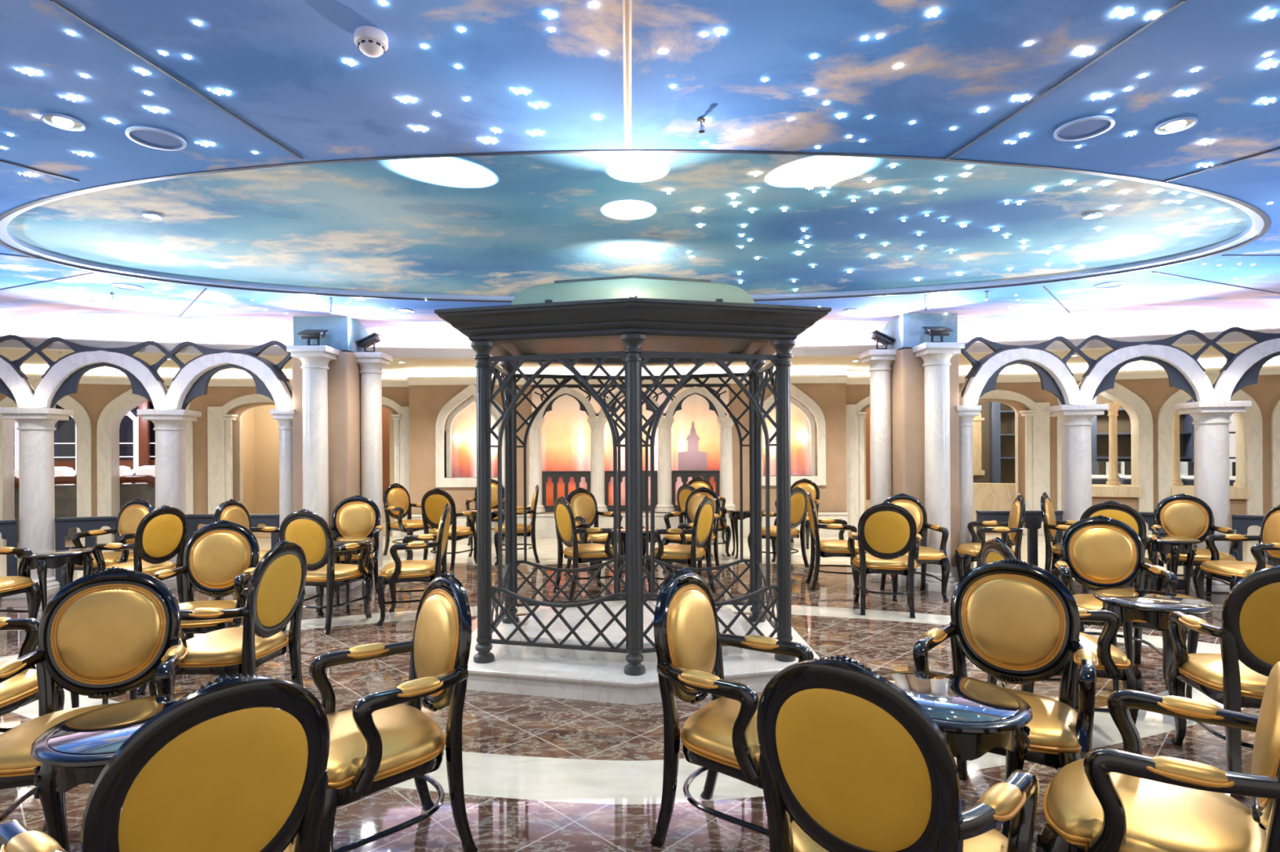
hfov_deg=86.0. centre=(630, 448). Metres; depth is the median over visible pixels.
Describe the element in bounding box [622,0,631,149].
trim
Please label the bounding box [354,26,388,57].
smoke detector
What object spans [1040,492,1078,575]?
armchair
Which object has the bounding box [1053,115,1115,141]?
ceiling speaker
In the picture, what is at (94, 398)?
wall
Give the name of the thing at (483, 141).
recessed light
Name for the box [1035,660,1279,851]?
armchair
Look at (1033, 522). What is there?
balustrade
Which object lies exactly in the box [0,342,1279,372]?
ceiling
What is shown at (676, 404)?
arch
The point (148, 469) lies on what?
sofa
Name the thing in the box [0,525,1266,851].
floor
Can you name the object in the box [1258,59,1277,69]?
recessed light
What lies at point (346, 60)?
recessed light
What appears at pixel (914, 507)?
cushion
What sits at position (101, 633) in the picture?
cushion
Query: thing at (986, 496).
wall
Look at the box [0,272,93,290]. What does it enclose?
trim
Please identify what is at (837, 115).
recessed light
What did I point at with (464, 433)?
picture
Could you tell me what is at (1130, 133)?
recessed light
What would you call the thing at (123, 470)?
sofa
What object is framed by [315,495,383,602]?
armchair
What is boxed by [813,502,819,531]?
cushion
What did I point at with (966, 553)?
armchair
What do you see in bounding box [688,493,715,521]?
cushion
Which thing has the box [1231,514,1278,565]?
balustrade
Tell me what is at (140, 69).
recessed light
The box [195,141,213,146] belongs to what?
recessed light
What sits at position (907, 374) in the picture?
wall pier
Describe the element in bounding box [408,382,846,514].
wall
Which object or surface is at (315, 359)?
marble column
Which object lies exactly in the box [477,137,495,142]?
recessed light
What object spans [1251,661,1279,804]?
cushion
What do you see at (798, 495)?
armchair
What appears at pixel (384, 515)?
wall
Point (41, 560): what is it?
round table
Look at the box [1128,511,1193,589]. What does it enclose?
balustrade
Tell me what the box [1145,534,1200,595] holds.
round table
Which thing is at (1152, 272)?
trim
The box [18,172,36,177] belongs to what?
recessed light
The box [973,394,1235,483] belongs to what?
window
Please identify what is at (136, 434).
window
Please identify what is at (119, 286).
grille
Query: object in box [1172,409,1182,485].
column
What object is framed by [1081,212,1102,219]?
recessed light
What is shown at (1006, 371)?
wall
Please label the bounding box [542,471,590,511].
balustrade
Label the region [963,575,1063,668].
cushion
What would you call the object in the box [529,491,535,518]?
cushion
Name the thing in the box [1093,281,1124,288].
recessed light
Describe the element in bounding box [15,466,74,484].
sofa
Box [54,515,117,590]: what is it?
balustrade
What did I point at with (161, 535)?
armchair
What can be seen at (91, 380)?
trim
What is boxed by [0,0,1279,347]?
ceiling
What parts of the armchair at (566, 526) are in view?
leg, panel, frame, arm, leg, seat frame, seat, arm, leg, leg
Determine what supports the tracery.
attached to the wall at (426, 402)
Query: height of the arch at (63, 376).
0.747 m
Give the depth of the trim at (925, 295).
6.70 m
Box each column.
[0,407,74,599]
[137,408,201,589]
[270,408,295,542]
[286,345,342,594]
[351,351,392,585]
[525,417,545,512]
[587,417,608,511]
[654,417,675,512]
[716,417,736,511]
[858,349,901,582]
[910,342,964,591]
[956,405,981,568]
[1044,404,1109,586]
[1105,402,1120,485]
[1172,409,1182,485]
[1173,400,1251,591]
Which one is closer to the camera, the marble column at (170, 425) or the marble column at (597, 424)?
the marble column at (170, 425)
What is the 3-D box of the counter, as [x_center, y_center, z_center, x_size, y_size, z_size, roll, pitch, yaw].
[-9.013,0.999,11.680,2.836,1.052,0.358,0,0,-19]
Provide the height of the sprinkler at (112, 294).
0.053 m
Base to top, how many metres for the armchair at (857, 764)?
1.012 m
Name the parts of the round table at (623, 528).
leg, leg, glass, leg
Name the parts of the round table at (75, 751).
leg, glass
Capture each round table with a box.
[14,546,93,613]
[30,692,192,851]
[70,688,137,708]
[315,536,373,613]
[466,508,504,556]
[610,526,657,591]
[726,508,765,559]
[877,671,1032,838]
[1093,588,1215,698]
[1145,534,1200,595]
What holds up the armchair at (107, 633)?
on the floor
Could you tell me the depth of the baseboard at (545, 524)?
11.34 m
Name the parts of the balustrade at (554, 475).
rail, handrail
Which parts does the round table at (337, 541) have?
leg, leg, glass, leg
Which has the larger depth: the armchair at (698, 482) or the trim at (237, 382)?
the trim at (237, 382)
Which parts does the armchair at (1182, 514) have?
leg, arm, leg, seat frame, frame, seat, leg, arm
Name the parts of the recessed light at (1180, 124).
bulb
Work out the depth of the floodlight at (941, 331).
7.10 m
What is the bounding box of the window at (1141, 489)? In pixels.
[1056,382,1153,534]
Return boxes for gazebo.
[434,275,831,675]
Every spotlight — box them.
[544,299,552,302]
[715,298,723,302]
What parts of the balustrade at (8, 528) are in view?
handrail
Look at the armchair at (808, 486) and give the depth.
10.41 m
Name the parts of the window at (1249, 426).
sill, under panel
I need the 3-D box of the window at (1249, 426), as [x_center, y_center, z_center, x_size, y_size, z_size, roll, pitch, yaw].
[8.995,0.137,10.756,1.320,2.636,0.390,0,0,19]
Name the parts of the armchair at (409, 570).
leg, leg, seat, seat frame, arm, arm, leg, leg, frame, panel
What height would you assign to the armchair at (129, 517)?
1.012 m
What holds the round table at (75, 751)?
on the floor
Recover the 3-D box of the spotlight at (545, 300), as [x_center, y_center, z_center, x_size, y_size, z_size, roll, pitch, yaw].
[-0.504,-0.880,4.220,0.048,0.055,0.047,0,0,0]
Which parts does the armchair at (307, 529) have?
panel, frame, leg, leg, seat frame, seat, arm, leg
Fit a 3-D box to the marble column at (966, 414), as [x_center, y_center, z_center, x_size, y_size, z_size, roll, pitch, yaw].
[3.603,0.505,7.420,0.260,1.915,0.260,0,0,0]
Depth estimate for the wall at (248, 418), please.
13.17 m
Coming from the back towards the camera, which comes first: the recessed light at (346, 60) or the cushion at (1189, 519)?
the cushion at (1189, 519)
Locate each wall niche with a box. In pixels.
[435,383,504,487]
[761,382,826,485]
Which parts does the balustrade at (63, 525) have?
handrail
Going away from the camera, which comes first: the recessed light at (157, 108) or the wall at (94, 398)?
the recessed light at (157, 108)
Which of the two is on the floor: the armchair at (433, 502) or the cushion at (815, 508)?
the armchair at (433, 502)
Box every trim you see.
[0,160,79,182]
[0,160,1264,301]
[0,253,42,259]
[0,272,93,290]
[0,327,1279,359]
[24,373,173,386]
[49,0,302,159]
[178,288,206,317]
[208,377,408,386]
[329,297,331,312]
[406,374,847,385]
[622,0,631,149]
[625,0,629,138]
[845,373,1040,384]
[924,295,926,311]
[946,0,1186,159]
[1043,286,1070,313]
[1072,365,1279,381]
[1151,271,1279,293]
[1164,147,1279,182]
[1222,254,1279,256]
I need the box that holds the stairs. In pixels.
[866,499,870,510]
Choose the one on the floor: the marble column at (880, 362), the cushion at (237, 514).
the marble column at (880, 362)
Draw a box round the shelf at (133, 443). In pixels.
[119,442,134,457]
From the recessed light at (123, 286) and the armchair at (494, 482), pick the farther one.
the armchair at (494, 482)
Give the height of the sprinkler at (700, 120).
0.053 m
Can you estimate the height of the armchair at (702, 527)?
1.012 m
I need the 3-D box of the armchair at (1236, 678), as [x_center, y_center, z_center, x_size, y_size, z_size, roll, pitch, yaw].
[2.839,0.969,3.079,0.620,1.012,0.591,0,0,20]
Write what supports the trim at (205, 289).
attached to the ceiling at (285, 73)
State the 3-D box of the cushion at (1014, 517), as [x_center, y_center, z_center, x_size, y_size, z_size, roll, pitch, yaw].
[3.840,0.727,6.867,0.095,0.393,0.390,0,0,18]
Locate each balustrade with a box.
[0,519,17,576]
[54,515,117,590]
[185,514,279,548]
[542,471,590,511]
[604,471,657,511]
[671,470,719,511]
[975,510,1063,578]
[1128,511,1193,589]
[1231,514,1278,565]
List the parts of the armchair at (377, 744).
leg, arm, seat, seat frame, arm, leg, frame, leg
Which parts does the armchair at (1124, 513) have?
leg, frame, panel, leg, seat, leg, arm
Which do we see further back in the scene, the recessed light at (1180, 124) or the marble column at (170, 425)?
the marble column at (170, 425)
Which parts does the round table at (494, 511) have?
leg, glass, leg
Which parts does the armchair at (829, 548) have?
leg, panel, frame, leg, arm, arm, seat, seat frame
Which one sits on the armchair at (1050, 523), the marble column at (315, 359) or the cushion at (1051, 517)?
the cushion at (1051, 517)
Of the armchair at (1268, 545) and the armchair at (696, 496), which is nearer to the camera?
the armchair at (1268, 545)
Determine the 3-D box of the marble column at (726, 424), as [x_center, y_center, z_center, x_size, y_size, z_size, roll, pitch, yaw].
[1.602,0.273,11.470,0.346,1.558,0.346,0,0,0]
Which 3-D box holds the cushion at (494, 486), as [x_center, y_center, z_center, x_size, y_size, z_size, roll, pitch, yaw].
[-2.264,0.757,11.029,0.390,0.393,0.095,0,0,-2]
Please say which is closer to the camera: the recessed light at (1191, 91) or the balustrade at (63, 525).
the recessed light at (1191, 91)
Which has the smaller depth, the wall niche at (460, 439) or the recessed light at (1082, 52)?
the recessed light at (1082, 52)
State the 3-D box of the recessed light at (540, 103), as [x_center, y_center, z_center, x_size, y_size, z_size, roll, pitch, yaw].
[-0.380,-1.416,2.837,0.078,0.016,0.043,0,0,9]
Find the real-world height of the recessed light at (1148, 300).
0.016 m
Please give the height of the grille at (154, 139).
0.004 m
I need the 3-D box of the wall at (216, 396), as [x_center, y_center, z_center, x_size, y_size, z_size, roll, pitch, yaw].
[-5.415,0.187,11.680,3.465,2.640,0.240,0,0,-5]
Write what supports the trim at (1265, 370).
attached to the wall at (1154, 393)
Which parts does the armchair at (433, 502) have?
leg, panel, frame, seat, leg, seat frame, arm, leg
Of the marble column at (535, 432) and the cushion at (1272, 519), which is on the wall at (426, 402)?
the marble column at (535, 432)
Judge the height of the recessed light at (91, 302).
0.016 m
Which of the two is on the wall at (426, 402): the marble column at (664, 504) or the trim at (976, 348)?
the marble column at (664, 504)
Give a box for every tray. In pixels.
[1091,475,1108,478]
[1119,475,1131,478]
[1180,475,1235,479]
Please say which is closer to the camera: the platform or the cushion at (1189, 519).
the platform
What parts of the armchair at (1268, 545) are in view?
leg, seat frame, arm, leg, seat, leg, arm, frame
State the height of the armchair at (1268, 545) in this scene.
1.012 m
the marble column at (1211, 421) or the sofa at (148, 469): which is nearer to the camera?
the marble column at (1211, 421)
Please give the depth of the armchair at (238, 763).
1.45 m
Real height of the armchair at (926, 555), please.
1.012 m
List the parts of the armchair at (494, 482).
leg, arm, leg, frame, arm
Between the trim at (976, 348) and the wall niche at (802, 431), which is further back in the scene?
the wall niche at (802, 431)
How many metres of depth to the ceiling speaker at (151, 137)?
3.12 m
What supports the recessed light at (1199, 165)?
in the ceiling at (285, 73)
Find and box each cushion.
[53,586,163,682]
[119,505,148,543]
[191,531,248,587]
[221,506,248,528]
[337,502,374,537]
[387,488,408,515]
[413,591,457,694]
[435,515,442,551]
[491,483,497,506]
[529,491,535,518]
[570,493,595,523]
[668,586,716,673]
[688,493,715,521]
[690,481,709,488]
[795,483,815,501]
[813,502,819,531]
[891,500,922,533]
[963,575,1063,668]
[1008,502,1019,539]
[1046,499,1056,535]
[1070,526,1135,582]
[1160,501,1208,538]
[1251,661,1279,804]
[1263,511,1279,556]
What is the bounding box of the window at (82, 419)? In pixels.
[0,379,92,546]
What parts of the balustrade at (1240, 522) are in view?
handrail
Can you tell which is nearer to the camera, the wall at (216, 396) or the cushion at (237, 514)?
the cushion at (237, 514)
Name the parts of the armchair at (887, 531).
arm, leg, leg, seat frame, seat, panel, frame, leg, leg, arm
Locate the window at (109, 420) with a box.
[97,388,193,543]
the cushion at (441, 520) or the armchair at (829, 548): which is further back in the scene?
the armchair at (829, 548)
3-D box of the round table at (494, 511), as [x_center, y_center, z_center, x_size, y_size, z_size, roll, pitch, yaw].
[-1.994,1.174,9.450,0.535,0.644,0.535,0,0,30]
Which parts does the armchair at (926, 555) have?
leg, leg, frame, leg, seat, seat frame, arm, leg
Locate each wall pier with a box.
[292,316,368,589]
[882,313,964,586]
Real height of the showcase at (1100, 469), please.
1.200 m
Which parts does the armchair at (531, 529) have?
leg, seat frame, seat, arm, frame, leg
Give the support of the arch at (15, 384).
on the marble column at (36, 428)
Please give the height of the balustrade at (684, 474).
0.680 m
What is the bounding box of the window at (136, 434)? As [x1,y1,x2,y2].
[13,400,156,484]
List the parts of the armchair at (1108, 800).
leg, seat frame, seat, arm, arm, leg, frame, leg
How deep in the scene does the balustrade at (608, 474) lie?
11.47 m
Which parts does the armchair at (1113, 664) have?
leg, panel, frame, leg, leg, seat frame, arm, seat, leg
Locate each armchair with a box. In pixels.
[0,546,41,619]
[0,566,188,821]
[0,617,64,732]
[0,673,329,851]
[61,497,155,586]
[92,505,187,603]
[137,520,259,695]
[147,539,306,696]
[213,498,279,599]
[279,508,373,633]
[291,571,478,851]
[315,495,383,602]
[376,503,451,626]
[382,483,435,555]
[421,488,476,569]
[465,479,504,545]
[493,484,539,564]
[552,496,623,599]
[565,487,625,577]
[644,496,716,593]
[650,568,813,847]
[662,486,720,577]
[676,483,731,556]
[687,477,726,542]
[747,486,808,567]
[756,654,1039,851]
[773,478,820,549]
[805,492,867,591]
[848,502,922,617]
[880,493,950,602]
[912,557,1098,780]
[955,494,1025,582]
[981,537,1143,724]
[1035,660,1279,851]
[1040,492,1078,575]
[1054,515,1177,689]
[1080,500,1156,594]
[1151,493,1239,595]
[1166,564,1279,797]
[1192,504,1279,599]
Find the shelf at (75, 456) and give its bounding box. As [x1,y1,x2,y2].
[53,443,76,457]
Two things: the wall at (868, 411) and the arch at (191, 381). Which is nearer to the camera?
the arch at (191, 381)
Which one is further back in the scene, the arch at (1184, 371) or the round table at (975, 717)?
the arch at (1184, 371)
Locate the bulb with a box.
[629,291,635,296]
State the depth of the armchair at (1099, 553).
4.65 m
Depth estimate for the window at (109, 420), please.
10.99 m
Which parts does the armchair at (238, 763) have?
arm, panel, seat, leg, arm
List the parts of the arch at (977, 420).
arch frame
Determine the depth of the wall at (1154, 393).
10.85 m
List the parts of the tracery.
panel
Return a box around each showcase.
[1091,461,1108,484]
[1117,461,1131,484]
[1179,461,1235,485]
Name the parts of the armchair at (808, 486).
frame, leg, leg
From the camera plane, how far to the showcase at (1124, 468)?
11.79 m
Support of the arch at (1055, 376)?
on the marble column at (1076, 420)
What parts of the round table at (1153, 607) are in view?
leg, leg, glass, leg, leg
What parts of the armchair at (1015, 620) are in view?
arm, leg, frame, seat frame, seat, leg, leg, arm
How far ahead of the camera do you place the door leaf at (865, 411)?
12.07 m
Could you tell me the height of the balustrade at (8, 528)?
0.780 m
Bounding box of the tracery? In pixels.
[532,383,728,416]
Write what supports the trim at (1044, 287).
attached to the ceiling at (285, 73)
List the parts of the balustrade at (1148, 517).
handrail, rail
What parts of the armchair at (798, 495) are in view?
leg, arm, leg, seat frame, seat, panel, frame, leg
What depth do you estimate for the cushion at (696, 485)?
11.14 m
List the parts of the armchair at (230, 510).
frame, seat, arm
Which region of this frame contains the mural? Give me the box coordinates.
[531,384,728,506]
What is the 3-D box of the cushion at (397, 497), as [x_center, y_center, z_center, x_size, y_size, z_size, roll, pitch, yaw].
[-3.300,0.762,9.747,0.095,0.393,0.390,0,0,28]
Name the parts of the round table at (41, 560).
leg, leg, glass, leg, leg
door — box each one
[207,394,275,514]
[382,396,408,537]
[845,395,870,534]
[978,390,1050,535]
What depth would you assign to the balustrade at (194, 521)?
7.44 m
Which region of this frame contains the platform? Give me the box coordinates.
[466,613,819,705]
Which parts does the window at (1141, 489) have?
under panel, sill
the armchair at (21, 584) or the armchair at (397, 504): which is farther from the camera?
the armchair at (397, 504)
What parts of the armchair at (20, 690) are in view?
seat, seat frame, arm, leg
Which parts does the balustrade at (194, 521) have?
handrail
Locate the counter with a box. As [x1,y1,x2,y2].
[14,475,155,542]
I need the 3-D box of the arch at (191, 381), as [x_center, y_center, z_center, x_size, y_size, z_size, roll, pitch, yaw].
[-4.344,-0.790,7.475,1.360,0.747,0.205,0,0,1]
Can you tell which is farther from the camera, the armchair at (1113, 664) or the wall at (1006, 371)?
the wall at (1006, 371)
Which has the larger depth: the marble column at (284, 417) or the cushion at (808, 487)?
the cushion at (808, 487)
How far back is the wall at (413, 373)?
11.45 m
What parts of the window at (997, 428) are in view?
post, shelf, shelf, shelf, post, shelf, shelf, shelf, shelf, post, lit panel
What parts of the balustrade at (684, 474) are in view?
handrail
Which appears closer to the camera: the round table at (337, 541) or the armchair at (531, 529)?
the round table at (337, 541)
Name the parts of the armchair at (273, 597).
leg, arm, seat frame, seat, leg, arm, frame, panel, leg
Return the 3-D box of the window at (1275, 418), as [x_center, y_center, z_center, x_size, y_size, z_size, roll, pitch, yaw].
[10.357,0.130,10.283,1.320,2.636,0.390,0,0,19]
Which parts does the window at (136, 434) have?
octagon frame, octagon frame, octagon frame, panel, octagon frame, octagon frame, panel, octagon frame, octagon frame, octagon frame, post, panel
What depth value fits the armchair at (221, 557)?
4.64 m
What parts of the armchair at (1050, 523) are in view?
leg, frame, leg, arm, seat, seat frame, arm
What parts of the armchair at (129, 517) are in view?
leg, seat frame, arm, seat, leg, arm, frame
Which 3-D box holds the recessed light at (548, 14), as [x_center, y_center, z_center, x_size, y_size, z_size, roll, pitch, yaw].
[-0.263,-1.417,2.242,0.036,0.015,0.038,0,0,32]
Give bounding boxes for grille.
[114,284,141,289]
[129,129,182,148]
[1057,119,1111,138]
[1095,283,1122,287]
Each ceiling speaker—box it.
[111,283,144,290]
[124,126,186,151]
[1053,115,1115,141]
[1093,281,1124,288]
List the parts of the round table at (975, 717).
leg, glass, leg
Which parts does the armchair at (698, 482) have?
frame, arm, leg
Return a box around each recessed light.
[15,68,40,75]
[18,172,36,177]
[40,112,84,131]
[60,94,82,102]
[72,151,93,156]
[84,300,102,304]
[106,119,119,124]
[135,68,149,75]
[142,212,163,219]
[144,106,166,113]
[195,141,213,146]
[208,88,230,95]
[342,58,355,66]
[395,97,416,103]
[397,308,411,312]
[408,125,427,132]
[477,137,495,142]
[480,138,497,143]
[510,88,530,94]
[526,130,544,136]
[528,102,547,108]
[542,10,555,19]
[715,27,726,35]
[733,130,751,136]
[805,88,815,95]
[835,113,845,119]
[844,308,858,312]
[928,8,939,17]
[978,106,988,113]
[1012,95,1030,102]
[1019,133,1028,137]
[1073,46,1092,57]
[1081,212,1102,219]
[1092,93,1111,100]
[1111,7,1133,18]
[1125,131,1136,136]
[1140,297,1158,302]
[1146,11,1159,20]
[1154,116,1197,134]
[1176,89,1195,97]
[1197,138,1212,145]
[1197,163,1213,168]
[1253,8,1275,20]
[1256,97,1274,104]
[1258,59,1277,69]
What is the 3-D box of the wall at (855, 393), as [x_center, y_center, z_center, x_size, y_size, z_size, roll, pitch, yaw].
[5.243,0.134,11.669,3.318,2.640,0.240,0,0,6]
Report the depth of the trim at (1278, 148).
3.46 m
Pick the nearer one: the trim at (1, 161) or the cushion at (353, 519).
the trim at (1, 161)
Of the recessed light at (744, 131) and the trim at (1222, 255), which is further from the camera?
the trim at (1222, 255)
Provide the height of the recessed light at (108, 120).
0.015 m
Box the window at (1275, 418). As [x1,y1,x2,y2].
[1271,399,1279,509]
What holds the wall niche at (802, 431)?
attached to the wall at (426, 402)
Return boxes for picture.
[451,402,497,476]
[763,404,809,475]
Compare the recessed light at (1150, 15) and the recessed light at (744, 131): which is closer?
the recessed light at (1150, 15)
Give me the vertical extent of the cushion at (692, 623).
0.393 m
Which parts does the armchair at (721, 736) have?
leg, frame, arm, leg, seat, seat frame, arm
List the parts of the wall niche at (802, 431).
moulding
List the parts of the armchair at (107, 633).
seat frame, arm, leg, seat, frame, arm, leg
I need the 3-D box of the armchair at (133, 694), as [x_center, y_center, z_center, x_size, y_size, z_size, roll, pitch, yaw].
[-2.774,1.178,3.720,0.535,0.644,0.535,0,0,32]
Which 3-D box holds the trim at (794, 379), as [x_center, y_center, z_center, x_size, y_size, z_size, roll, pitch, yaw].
[-0.056,-1.125,11.355,7.260,0.130,0.090,0,0,0]
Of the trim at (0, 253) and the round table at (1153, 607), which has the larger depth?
the trim at (0, 253)
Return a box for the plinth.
[520,604,746,662]
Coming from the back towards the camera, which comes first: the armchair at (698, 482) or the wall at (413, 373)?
the wall at (413, 373)
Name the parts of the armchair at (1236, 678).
leg, arm, seat frame, seat, leg, frame, panel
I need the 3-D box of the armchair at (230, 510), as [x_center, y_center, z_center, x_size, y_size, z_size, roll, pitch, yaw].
[-3.663,1.002,6.717,0.591,1.012,0.620,0,0,8]
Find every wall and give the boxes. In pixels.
[0,383,201,546]
[20,366,178,377]
[200,386,408,538]
[212,371,409,378]
[242,407,254,514]
[254,404,279,525]
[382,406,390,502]
[382,502,390,532]
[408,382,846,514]
[409,368,844,377]
[844,367,1037,376]
[845,382,1045,535]
[866,406,870,500]
[973,483,1235,530]
[1045,374,1279,542]
[1067,357,1279,373]
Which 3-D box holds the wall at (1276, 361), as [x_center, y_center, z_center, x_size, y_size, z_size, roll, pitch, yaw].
[9.466,-1.297,10.585,5.421,0.190,0.101,0,0,19]
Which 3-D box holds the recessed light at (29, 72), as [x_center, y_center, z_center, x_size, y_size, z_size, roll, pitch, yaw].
[-2.245,-1.407,2.569,0.078,0.016,0.043,0,0,0]
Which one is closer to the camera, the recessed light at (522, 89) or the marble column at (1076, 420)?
the recessed light at (522, 89)
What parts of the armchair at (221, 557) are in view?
leg, arm, leg, seat, seat frame, frame, leg, arm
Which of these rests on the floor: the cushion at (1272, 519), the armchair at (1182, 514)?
the armchair at (1182, 514)
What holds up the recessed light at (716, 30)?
in the ceiling at (285, 73)
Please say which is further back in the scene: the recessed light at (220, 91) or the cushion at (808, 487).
the cushion at (808, 487)
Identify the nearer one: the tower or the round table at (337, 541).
the round table at (337, 541)
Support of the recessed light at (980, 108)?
in the ceiling at (285, 73)
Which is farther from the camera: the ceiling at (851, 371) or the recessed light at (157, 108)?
the ceiling at (851, 371)
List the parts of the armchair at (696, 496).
leg, arm, leg, seat, seat frame, leg, frame, leg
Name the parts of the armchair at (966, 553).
leg, leg, seat frame, seat, arm, arm, leg, frame, leg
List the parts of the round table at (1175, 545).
leg, glass, leg, leg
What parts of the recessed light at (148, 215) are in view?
bulb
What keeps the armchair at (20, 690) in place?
on the floor
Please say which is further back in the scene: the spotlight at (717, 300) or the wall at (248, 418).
the wall at (248, 418)
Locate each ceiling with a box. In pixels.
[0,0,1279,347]
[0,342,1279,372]
[6,152,1252,296]
[846,370,870,374]
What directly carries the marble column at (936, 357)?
on the floor
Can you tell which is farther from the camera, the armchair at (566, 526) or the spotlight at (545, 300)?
the armchair at (566, 526)
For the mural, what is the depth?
12.05 m
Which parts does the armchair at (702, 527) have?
leg, leg, arm, seat, seat frame, leg, arm, frame, panel, leg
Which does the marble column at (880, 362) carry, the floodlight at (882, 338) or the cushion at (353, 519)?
the floodlight at (882, 338)
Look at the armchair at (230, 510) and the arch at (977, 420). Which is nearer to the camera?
the armchair at (230, 510)
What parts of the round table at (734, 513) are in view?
leg, leg, glass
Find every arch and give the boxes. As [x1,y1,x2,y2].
[0,334,35,408]
[32,337,169,409]
[165,340,292,409]
[535,386,596,418]
[597,390,663,417]
[665,386,725,417]
[959,336,1079,405]
[972,411,984,475]
[1075,329,1214,404]
[1211,326,1279,401]
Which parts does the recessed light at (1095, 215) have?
bulb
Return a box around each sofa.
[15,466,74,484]
[119,466,131,484]
[135,465,155,484]
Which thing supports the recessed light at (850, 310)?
in the ceiling at (285, 73)
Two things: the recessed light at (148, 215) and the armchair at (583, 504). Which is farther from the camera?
the armchair at (583, 504)
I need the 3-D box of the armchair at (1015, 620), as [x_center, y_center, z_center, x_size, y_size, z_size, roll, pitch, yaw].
[1.483,0.976,2.727,0.620,1.012,0.591,0,0,36]
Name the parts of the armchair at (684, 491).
leg, panel, frame, seat frame, arm, leg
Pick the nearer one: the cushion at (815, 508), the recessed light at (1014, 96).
the recessed light at (1014, 96)
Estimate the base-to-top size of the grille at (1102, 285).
0.004 m
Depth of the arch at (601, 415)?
11.42 m
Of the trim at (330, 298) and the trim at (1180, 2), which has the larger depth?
the trim at (330, 298)
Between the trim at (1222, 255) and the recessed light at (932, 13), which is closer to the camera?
the recessed light at (932, 13)
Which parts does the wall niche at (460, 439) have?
moulding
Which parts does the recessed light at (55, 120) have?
bulb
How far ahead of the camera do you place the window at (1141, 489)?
10.94 m
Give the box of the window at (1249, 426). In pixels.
[1156,373,1262,542]
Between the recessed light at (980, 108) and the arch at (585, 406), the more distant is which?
the arch at (585, 406)
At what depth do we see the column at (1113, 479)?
11.49 m
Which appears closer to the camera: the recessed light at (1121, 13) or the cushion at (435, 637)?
the recessed light at (1121, 13)
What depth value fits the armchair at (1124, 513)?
5.98 m
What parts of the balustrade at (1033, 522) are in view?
handrail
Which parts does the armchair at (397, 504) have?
leg, arm, frame, leg, seat, leg, seat frame, arm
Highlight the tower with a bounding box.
[678,422,706,470]
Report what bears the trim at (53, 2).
attached to the ceiling at (285, 73)
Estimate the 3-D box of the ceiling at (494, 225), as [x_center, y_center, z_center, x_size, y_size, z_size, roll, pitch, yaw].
[-0.007,-1.492,5.000,8.560,0.055,3.320,0,0,0]
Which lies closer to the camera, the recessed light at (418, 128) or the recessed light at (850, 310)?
the recessed light at (418, 128)
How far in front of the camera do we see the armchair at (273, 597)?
3.56 m
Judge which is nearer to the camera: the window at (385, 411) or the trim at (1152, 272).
the trim at (1152, 272)
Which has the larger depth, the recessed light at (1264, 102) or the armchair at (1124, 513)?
the armchair at (1124, 513)
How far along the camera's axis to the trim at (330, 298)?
6.73 m
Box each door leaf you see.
[389,410,394,532]
[864,410,866,511]
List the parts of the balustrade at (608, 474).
handrail, rail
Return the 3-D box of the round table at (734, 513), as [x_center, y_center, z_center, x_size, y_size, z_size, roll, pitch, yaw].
[1.556,1.156,9.300,0.535,0.644,0.535,0,0,-10]
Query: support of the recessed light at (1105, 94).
in the ceiling at (285, 73)
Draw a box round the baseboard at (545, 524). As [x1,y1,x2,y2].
[411,511,848,538]
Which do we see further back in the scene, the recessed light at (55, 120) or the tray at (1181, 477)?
the tray at (1181, 477)
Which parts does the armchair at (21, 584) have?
seat frame, seat, arm, leg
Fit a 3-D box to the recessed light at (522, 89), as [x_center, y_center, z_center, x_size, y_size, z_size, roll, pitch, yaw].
[-0.436,-1.416,2.725,0.078,0.016,0.043,0,0,-3]
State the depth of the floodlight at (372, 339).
7.55 m
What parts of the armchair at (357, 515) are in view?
leg, frame, seat, seat frame, leg, leg, arm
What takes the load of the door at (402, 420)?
in the wall at (216, 396)
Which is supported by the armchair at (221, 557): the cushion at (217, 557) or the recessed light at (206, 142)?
the cushion at (217, 557)
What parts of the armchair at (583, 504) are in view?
leg, arm, frame, leg, seat, seat frame, leg, arm, leg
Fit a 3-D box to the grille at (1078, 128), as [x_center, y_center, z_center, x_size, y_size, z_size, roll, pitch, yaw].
[2.025,-1.429,3.069,0.198,0.004,0.198,0,0,0]
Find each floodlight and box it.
[297,329,328,345]
[355,333,381,351]
[870,329,895,349]
[922,326,952,342]
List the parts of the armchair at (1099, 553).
arm, leg, leg, frame, seat, seat frame, leg, arm, leg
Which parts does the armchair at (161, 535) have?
arm, seat, leg, frame, panel, leg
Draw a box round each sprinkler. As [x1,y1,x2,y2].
[109,293,115,299]
[696,117,706,133]

